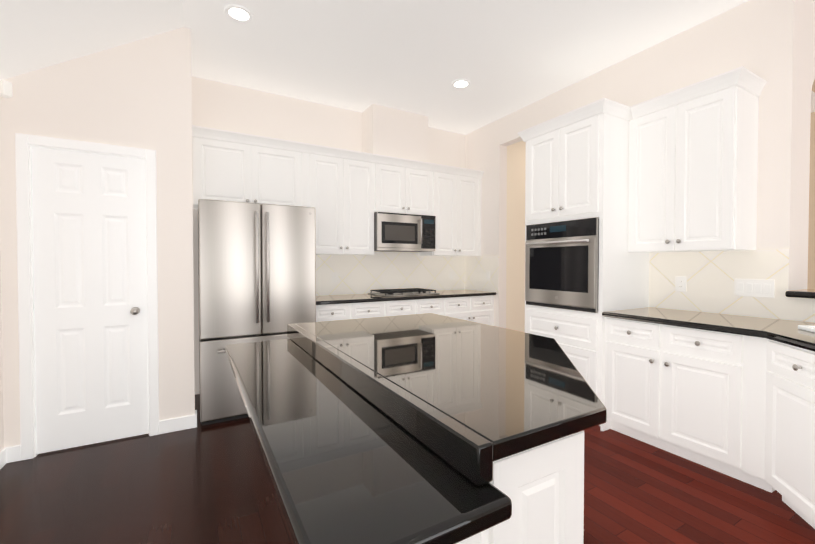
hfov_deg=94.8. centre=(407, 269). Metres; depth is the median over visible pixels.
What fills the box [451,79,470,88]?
recessed light
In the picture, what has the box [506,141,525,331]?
wall
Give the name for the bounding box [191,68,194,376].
wall
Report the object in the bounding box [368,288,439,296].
cooktop
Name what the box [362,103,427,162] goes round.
wall
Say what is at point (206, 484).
floor
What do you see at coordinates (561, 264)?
wall oven
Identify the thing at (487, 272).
wall outlet
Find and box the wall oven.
[525,217,598,312]
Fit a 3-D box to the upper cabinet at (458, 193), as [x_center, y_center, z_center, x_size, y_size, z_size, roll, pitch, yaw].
[0.560,-0.718,4.910,0.762,1.064,0.338,-1,1,-30]
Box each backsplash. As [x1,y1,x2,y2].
[316,251,465,295]
[465,249,814,321]
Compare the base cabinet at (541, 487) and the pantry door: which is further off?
the pantry door
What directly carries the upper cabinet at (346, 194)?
attached to the wall at (226, 107)
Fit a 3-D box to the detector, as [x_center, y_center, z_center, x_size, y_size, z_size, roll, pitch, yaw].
[-2.509,-1.126,2.337,0.060,0.090,0.044,0,1,15]
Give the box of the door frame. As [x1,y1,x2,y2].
[15,133,158,459]
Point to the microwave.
(397, 232)
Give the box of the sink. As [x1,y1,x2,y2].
[798,325,814,332]
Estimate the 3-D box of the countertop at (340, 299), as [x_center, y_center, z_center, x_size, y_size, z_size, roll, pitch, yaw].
[-0.045,0.303,4.402,2.319,0.037,0.635,-1,1,-30]
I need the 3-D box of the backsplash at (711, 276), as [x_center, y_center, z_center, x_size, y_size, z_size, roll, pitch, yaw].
[1.880,0.076,3.373,0.008,0.451,4.327,-1,1,-30]
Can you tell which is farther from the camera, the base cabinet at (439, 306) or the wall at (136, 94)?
the base cabinet at (439, 306)
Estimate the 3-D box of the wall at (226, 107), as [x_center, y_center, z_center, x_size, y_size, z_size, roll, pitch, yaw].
[-0.659,-0.399,4.487,3.550,3.190,0.120,-1,1,-30]
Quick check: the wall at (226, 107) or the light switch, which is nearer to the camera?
the light switch
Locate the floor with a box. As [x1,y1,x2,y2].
[0,394,814,543]
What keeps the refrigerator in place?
on the floor
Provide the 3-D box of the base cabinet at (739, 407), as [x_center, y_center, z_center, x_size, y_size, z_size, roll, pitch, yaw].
[2.220,0.810,1.586,0.834,0.876,1.046,-1,1,-30]
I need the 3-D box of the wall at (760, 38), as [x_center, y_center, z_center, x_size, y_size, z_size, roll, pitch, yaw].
[1.676,-0.387,3.852,0.120,3.190,3.295,-1,1,-30]
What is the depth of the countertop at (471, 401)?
1.15 m
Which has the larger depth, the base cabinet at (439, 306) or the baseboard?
the base cabinet at (439, 306)
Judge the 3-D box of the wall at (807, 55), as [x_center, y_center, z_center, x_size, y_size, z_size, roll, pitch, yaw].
[4.417,-0.384,3.678,4.470,3.190,0.280,-1,1,-30]
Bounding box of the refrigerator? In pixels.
[198,199,315,425]
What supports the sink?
in the countertop at (788, 332)
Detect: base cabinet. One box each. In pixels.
[316,301,387,321]
[388,298,447,315]
[448,295,493,325]
[457,430,583,543]
[605,317,753,475]
[729,337,814,528]
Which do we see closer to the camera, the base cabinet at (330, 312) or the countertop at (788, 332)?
the countertop at (788, 332)
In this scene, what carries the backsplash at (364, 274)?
attached to the wall at (226, 107)
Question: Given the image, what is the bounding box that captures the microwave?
[374,212,435,251]
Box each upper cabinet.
[192,129,303,208]
[304,145,375,254]
[376,157,435,215]
[419,165,482,255]
[628,67,766,252]
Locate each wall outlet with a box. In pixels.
[486,271,489,280]
[675,276,686,291]
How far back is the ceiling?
2.96 m
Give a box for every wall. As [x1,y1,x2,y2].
[0,27,194,456]
[0,257,3,450]
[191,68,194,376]
[192,76,465,394]
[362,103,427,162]
[465,0,800,327]
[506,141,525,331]
[795,0,814,289]
[807,112,814,288]
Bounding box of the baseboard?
[0,410,196,468]
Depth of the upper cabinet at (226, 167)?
3.53 m
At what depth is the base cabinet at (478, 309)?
4.55 m
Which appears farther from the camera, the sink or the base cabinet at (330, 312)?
the base cabinet at (330, 312)
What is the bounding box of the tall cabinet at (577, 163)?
[518,98,648,430]
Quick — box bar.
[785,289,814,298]
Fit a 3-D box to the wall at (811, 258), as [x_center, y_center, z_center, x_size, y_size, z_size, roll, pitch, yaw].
[4.405,-0.413,5.305,0.120,3.190,2.120,-1,1,-30]
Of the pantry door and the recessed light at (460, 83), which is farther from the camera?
the recessed light at (460, 83)
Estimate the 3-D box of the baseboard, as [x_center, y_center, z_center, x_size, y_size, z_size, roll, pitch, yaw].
[-0.357,1.232,-0.416,1.074,0.100,7.284,-1,1,-30]
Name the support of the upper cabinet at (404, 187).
attached to the wall at (226, 107)
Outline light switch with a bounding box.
[734,279,774,297]
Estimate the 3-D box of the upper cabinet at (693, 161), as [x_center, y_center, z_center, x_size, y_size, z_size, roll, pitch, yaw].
[2.035,-0.695,2.710,0.378,1.115,0.720,-1,1,-30]
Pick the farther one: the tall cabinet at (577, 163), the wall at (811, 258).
the wall at (811, 258)
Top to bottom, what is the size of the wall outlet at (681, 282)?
0.118 m
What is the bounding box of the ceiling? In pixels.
[0,0,814,134]
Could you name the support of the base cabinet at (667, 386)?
on the floor
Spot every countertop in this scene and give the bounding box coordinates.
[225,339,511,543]
[287,313,606,485]
[316,289,495,304]
[602,307,814,351]
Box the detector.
[0,80,11,97]
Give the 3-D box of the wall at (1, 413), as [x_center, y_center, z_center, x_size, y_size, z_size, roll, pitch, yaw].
[-0.802,-0.305,-0.868,0.120,3.190,7.384,-1,1,-30]
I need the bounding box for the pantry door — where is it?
[31,147,148,453]
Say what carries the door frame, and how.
attached to the wall at (136, 94)
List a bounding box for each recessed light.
[224,4,253,22]
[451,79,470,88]
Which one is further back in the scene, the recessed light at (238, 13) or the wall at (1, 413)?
the recessed light at (238, 13)

